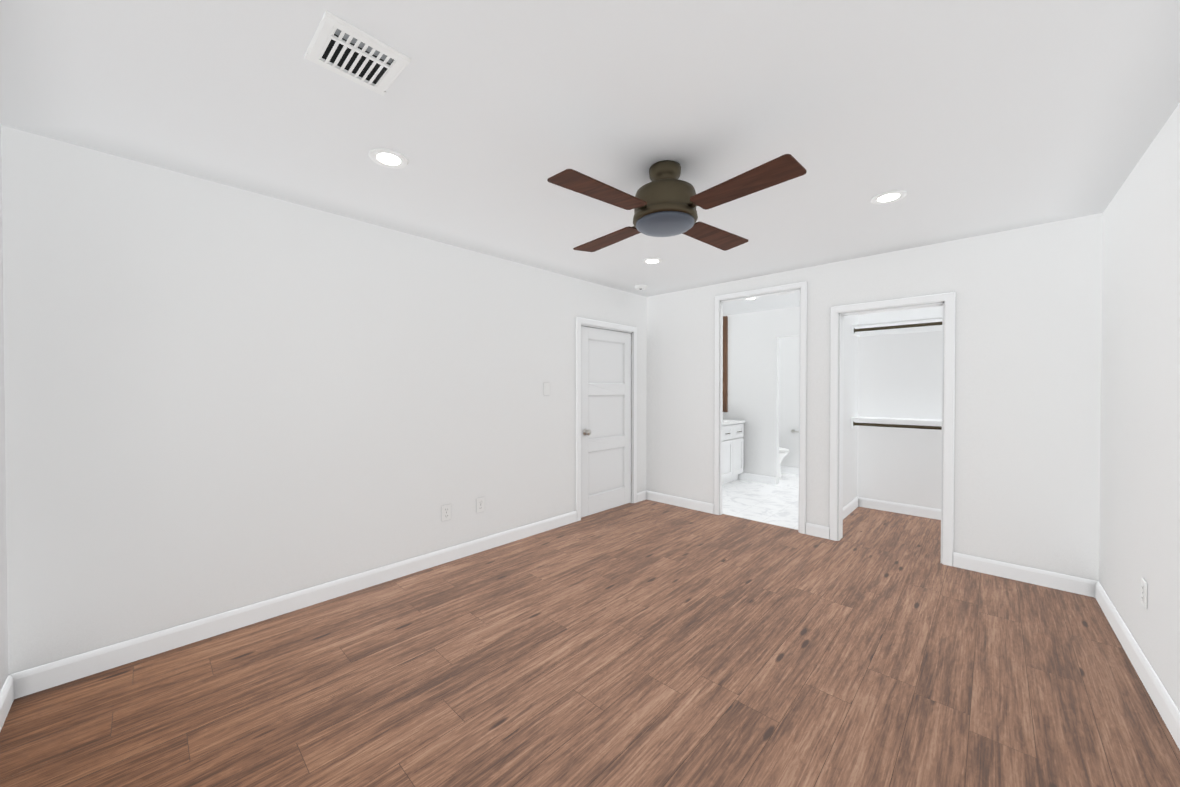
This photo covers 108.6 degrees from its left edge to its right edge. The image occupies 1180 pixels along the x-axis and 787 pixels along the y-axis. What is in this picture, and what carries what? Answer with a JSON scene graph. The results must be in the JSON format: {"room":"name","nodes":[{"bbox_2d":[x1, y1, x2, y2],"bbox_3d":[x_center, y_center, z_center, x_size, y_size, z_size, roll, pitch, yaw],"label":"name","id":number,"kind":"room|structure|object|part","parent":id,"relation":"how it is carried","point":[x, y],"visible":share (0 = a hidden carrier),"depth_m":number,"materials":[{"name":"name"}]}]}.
{"room":"empty bedroom","nodes":[
{"label":"empty bedroom","id":0,"kind":"room"},
{"bbox_2d":[0,124,7,690],"bbox_3d":[-1.218,0.100,0.510,3.614,2.440,0.120,1,1,44],"label":"wall","id":1,"kind":"structure","parent":0,"point":[3,621],"depth_m":1.77,"materials":[{"name":"paint"}]},
{"bbox_2d":[0,674,13,730],"bbox_3d":[-1.171,1.267,0.571,3.614,0.105,0.016,1,1,44],"label":"baseboard","id":2,"kind":"structure","parent":1,"relation":"attached to","point":[6,695],"depth_m":1.73,"materials":[{"name":"paint"}]},
{"bbox_2d":[1,125,646,674],"bbox_3d":[-0.945,0.072,3.503,0.120,2.440,4.830,1,1,44],"label":"wall","id":3,"kind":"structure","parent":0,"point":[219,397],"depth_m":2.36,"materials":[{"name":"paint"}]},
{"bbox_2d":[11,511,576,698],"bbox_3d":[-1.309,1.244,3.034,0.016,0.105,3.393,1,1,44],"label":"baseboard","id":4,"kind":"structure","parent":3,"relation":"attached to","point":[46,676],"depth_m":2.36,"materials":[{"name":"paint"}]},
{"bbox_2d":[442,504,450,520],"bbox_3d":[-1.102,0.914,3.253,0.008,0.116,0.072,1,1,44],"label":"electrical outlet","id":5,"kind":"object","parent":3,"relation":"attached to","point":[446,512],"visible":1,"depth_m":3.25,"materials":[{"name":"white plastic"}]},
{"bbox_2d":[477,497,484,512],"bbox_3d":[-0.895,0.912,3.470,0.008,0.116,0.072,1,1,44],"label":"electrical outlet","id":6,"kind":"object","parent":3,"relation":"attached to","point":[480,504],"visible":1,"depth_m":3.47,"materials":[{"name":"white plastic"}]},
{"bbox_2d":[581,326,630,517],"bbox_3d":[0.178,0.288,4.638,0.037,1.964,0.836,1,1,44],"label":"door","id":7,"kind":"structure","parent":3,"relation":"in","point":[606,417],"depth_m":4.62,"materials":[{"name":"paint"}]},
{"bbox_2d":[583,429,590,434],"bbox_3d":[-0.025,0.399,4.352,0.070,0.066,0.066,1,1,44],"label":"door handle","id":8,"kind":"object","parent":7,"relation":"attached to","point":[586,432],"depth_m":4.34,"materials":[{"name":"grey metal"}]},
{"bbox_2d":[576,317,636,520],"bbox_3d":[0.161,0.255,4.654,0.138,2.052,0.994,1,1,44],"label":"door frame","id":9,"kind":"structure","parent":3,"relation":"attached to","point":[585,322],"depth_m":4.57,"materials":[{"name":"paint"}]},
{"bbox_2d":[637,490,646,501],"bbox_3d":[0.618,1.225,5.055,0.016,0.105,0.203,1,1,44],"label":"baseboard","id":10,"kind":"structure","parent":3,"relation":"attached to","point":[642,496],"depth_m":5.05,"materials":[{"name":"paint"}]},
{"bbox_2d":[0,473,1179,786],"bbox_3d":[1.345,1.324,3.287,4.030,0.060,7.660,1,1,44],"label":"floor","id":11,"kind":"structure","parent":0,"point":[646,643],"depth_m":1.92,"materials":[{"name":"brown wood"}]},
{"bbox_2d":[722,419,744,484],"bbox_3d":[1.572,0.752,5.860,0.553,1.035,1.466,1,1,44],"label":"bathroom vanity","id":12,"kind":"object","parent":11,"relation":"on","point":[732,449],"visible":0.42,"depth_m":5.97,"materials":[{"name":"white paint"}]},
{"bbox_2d":[723,419,744,425],"bbox_3d":[1.570,0.364,5.859,0.546,0.130,1.466,1,1,44],"label":"countertop","id":13,"kind":"structure","parent":12,"relation":"on","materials":[{"name":"stone"}]},
{"bbox_2d":[779,447,788,477],"bbox_3d":[2.691,0.868,6.532,0.703,0.790,0.460,1,1,44],"label":"toilet","id":14,"kind":"object","parent":11,"relation":"on","point":[783,452],"visible":0.15,"depth_m":6.31,"materials":[{"name":"white ceramic"}]},
{"bbox_3d":[2.761,0.846,6.464,0.508,0.032,0.384,1,1,44],"label":"seat","id":15,"kind":"part","parent":14,"relation":"part of","materials":[{"name":"white plastic"}]},
{"bbox_2d":[0,0,1179,315],"bbox_3d":[1.396,-1.196,3.215,3.890,0.100,7.660,1,1,44],"label":"ceiling","id":16,"kind":"structure","parent":0,"point":[952,118],"depth_m":1.70,"materials":[{"name":"paint"}]},
{"bbox_2d":[304,11,410,95],"bbox_3d":[-0.781,-1.172,1.425,0.252,0.104,0.252,1,1,44],"label":"ceiling vent","id":17,"kind":"object","parent":16,"relation":"in","point":[336,41],"visible":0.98,"depth_m":1.42,"materials":[{"name":"white plastic"}]},
{"bbox_2d":[368,148,407,168],"bbox_3d":[-0.970,-1.130,2.045,0.174,0.008,0.174,1,1,44],"label":"recessed light","id":18,"kind":"object","parent":16,"relation":"in","point":[388,158],"visible":1,"depth_m":2.04,"materials":[{"name":"white plastic"}]},
{"bbox_2d":[635,284,646,289],"bbox_3d":[0.546,-1.140,4.564,0.132,0.035,0.132,1,1,44],"label":"smoke detector","id":19,"kind":"object","parent":16,"relation":"attached to","point":[640,287],"visible":1,"depth_m":4.52,"materials":[{"name":"white plastic"}]},
{"bbox_2d":[642,258,661,263],"bbox_3d":[0.540,-1.145,3.673,0.174,0.008,0.174,1,1,44],"label":"recessed light","id":20,"kind":"object","parent":16,"relation":"in","point":[652,261],"visible":0.98,"depth_m":3.67,"materials":[{"name":"white plastic"}]},
{"bbox_2d":[547,154,806,251],"bbox_3d":[0.379,-0.980,2.142,1.042,0.312,1.042,0,1,5],"label":"ceiling fan","id":21,"kind":"object","parent":16,"relation":"hanging from","point":[665,202],"visible":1,"depth_m":2.00,"materials":[{"name":"brown wood"}]},
{"bbox_3d":[0.042,-0.888,1.873,0.200,0.024,0.480,1,1,44],"label":"blade","id":22,"kind":"part","parent":21,"relation":"part of","materials":[{"name":"brown wood"}]},
{"bbox_3d":[0.108,-0.894,2.480,0.480,0.024,0.200,1,1,44],"label":"blade","id":23,"kind":"part","parent":21,"relation":"part of","materials":[{"name":"brown wood"}]},
{"bbox_3d":[0.379,-0.998,2.142,0.324,0.276,0.324,1,1,44],"label":"motor","id":24,"kind":"part","parent":21,"relation":"part of","materials":[{"name":"brown metal"}]},
{"bbox_3d":[0.715,-0.893,2.413,0.200,0.024,0.480,1,1,44],"label":"blade","id":25,"kind":"part","parent":21,"relation":"part of","materials":[{"name":"brown wood"}]},
{"bbox_3d":[0.648,-0.887,1.806,0.480,0.024,0.200,1,1,44],"label":"blade","id":26,"kind":"part","parent":21,"relation":"part of","materials":[{"name":"brown wood"}]},
{"bbox_2d":[871,190,906,204],"bbox_3d":[1.729,-1.134,2.456,0.174,0.008,0.174,1,1,44],"label":"recessed light","id":27,"kind":"object","parent":16,"relation":"in","point":[888,197],"visible":1,"depth_m":2.45,"materials":[{"name":"white plastic"}]},
{"bbox_2d":[723,306,798,483],"bbox_3d":[2.614,0.049,5.948,1.940,2.440,0.100,1,1,44],"label":"wall","id":28,"kind":"structure","parent":0,"point":[753,370],"depth_m":6.07,"materials":[{"name":"paint"}]},
{"bbox_2d":[723,316,727,411],"bbox_3d":[1.974,-0.442,6.453,0.240,1.445,0.040,1,1,44],"label":"mirror","id":29,"kind":"object","parent":28,"relation":"attached to","point":[725,363],"visible":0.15,"depth_m":6.37,"materials":[{"name":"brown wood"}]},
{"bbox_2d":[738,473,775,484],"bbox_3d":[2.230,1.213,6.245,0.990,0.105,0.016,1,1,44],"label":"baseboard","id":30,"kind":"structure","parent":28,"relation":"attached to","point":[758,478],"depth_m":6.07,"materials":[{"name":"paint"}]},
{"bbox_2d":[779,336,798,467],"bbox_3d":[3.276,0.042,6.643,1.940,2.440,0.120,1,1,44],"label":"wall","id":31,"kind":"structure","parent":0,"point":[788,386],"depth_m":6.69,"materials":[{"name":"paint"}]},
{"bbox_2d":[781,466,798,474],"bbox_3d":[3.327,1.211,6.511,1.670,0.105,0.016,1,1,44],"label":"baseboard","id":32,"kind":"structure","parent":31,"relation":"attached to","point":[789,470],"depth_m":6.67,"materials":[{"name":"paint"}]},
{"bbox_2d":[843,315,857,506],"bbox_3d":[3.087,0.058,4.951,0.120,2.440,2.830,1,1,44],"label":"wall","id":33,"kind":"structure","parent":0,"point":[850,397],"depth_m":4.56,"materials":[{"name":"paint"}]},
{"bbox_2d":[843,497,857,518],"bbox_3d":[2.602,1.231,4.354,0.016,0.105,1.280,1,1,44],"label":"baseboard","id":34,"kind":"structure","parent":33,"relation":"attached to","point":[850,507],"depth_m":4.54,"materials":[{"name":"paint"}]},
{"bbox_2d":[646,213,1102,580],"bbox_3d":[2.001,0.067,3.949,3.530,2.440,0.120,1,1,44],"label":"wall","id":35,"kind":"structure","parent":0,"point":[1028,328],"depth_m":3.04,"materials":[{"name":"paint"}]},
{"bbox_2d":[646,490,713,513],"bbox_3d":[0.999,1.227,4.822,0.890,0.105,0.016,1,1,44],"label":"baseboard","id":36,"kind":"structure","parent":35,"relation":"attached to","point":[706,507],"depth_m":4.78,"materials":[{"name":"paint"}]},
{"bbox_2d":[714,281,806,533],"bbox_3d":[1.665,0.129,4.206,0.904,2.312,0.062,1,1,44],"label":"door frame","id":37,"kind":"structure","parent":35,"relation":"attached to","point":[801,287],"depth_m":4.09,"materials":[{"name":"paint"}]},
{"bbox_2d":[806,522,828,538],"bbox_3d":[2.049,1.236,3.820,0.193,0.105,0.016,1,1,44],"label":"baseboard","id":38,"kind":"structure","parent":35,"relation":"attached to","point":[816,530],"depth_m":3.81,"materials":[{"name":"paint"}]},
{"bbox_2d":[829,292,955,565],"bbox_3d":[2.462,0.266,3.500,0.834,2.052,0.138,1,1,44],"label":"trim","id":39,"kind":"structure","parent":35,"relation":"attached to","point":[946,301],"depth_m":3.35,"materials":[{"name":"paint"}]},
{"bbox_2d":[953,552,1096,597],"bbox_3d":[2.977,1.244,2.936,0.703,0.105,0.016,1,1,44],"label":"baseboard","id":40,"kind":"structure","parent":35,"relation":"attached to","point":[1065,582],"depth_m":2.91,"materials":[{"name":"paint"}]},
{"bbox_2d":[857,306,942,508],"bbox_3d":[3.662,0.064,4.300,1.610,2.440,0.120,1,1,44],"label":"wall","id":41,"kind":"structure","parent":0,"point":[899,375],"depth_m":4.54,"materials":[{"name":"paint"}]},
{"bbox_2d":[858,497,940,519],"bbox_3d":[3.615,1.232,4.262,1.610,0.105,0.016,1,1,44],"label":"baseboard","id":42,"kind":"structure","parent":41,"relation":"attached to","point":[921,511],"depth_m":4.53,"materials":[{"name":"paint"}]},
{"bbox_2d":[1099,103,1179,710],"bbox_3d":[1.739,0.096,0.946,0.240,2.440,4.830,1,1,44],"label":"wall","id":43,"kind":"structure","parent":0,"point":[1139,525],"depth_m":1.97,"materials":[{"name":"paint"}]},
{"bbox_2d":[1095,581,1179,749],"bbox_3d":[1.678,1.263,1.014,0.100,0.105,4.590,1,1,44],"label":"baseboard","id":44,"kind":"structure","parent":43,"relation":"attached to","point":[1166,706],"depth_m":1.92,"materials":[{"name":"paint"}]},
{"bbox_2d":[1141,578,1146,608],"bbox_3d":[2.543,0.916,1.948,0.008,0.116,0.072,1,1,44],"label":"electrical outlet","id":45,"kind":"object","parent":43,"relation":"attached to","point":[1143,592],"visible":1,"depth_m":1.94,"materials":[{"name":"white plastic"}]}
]}

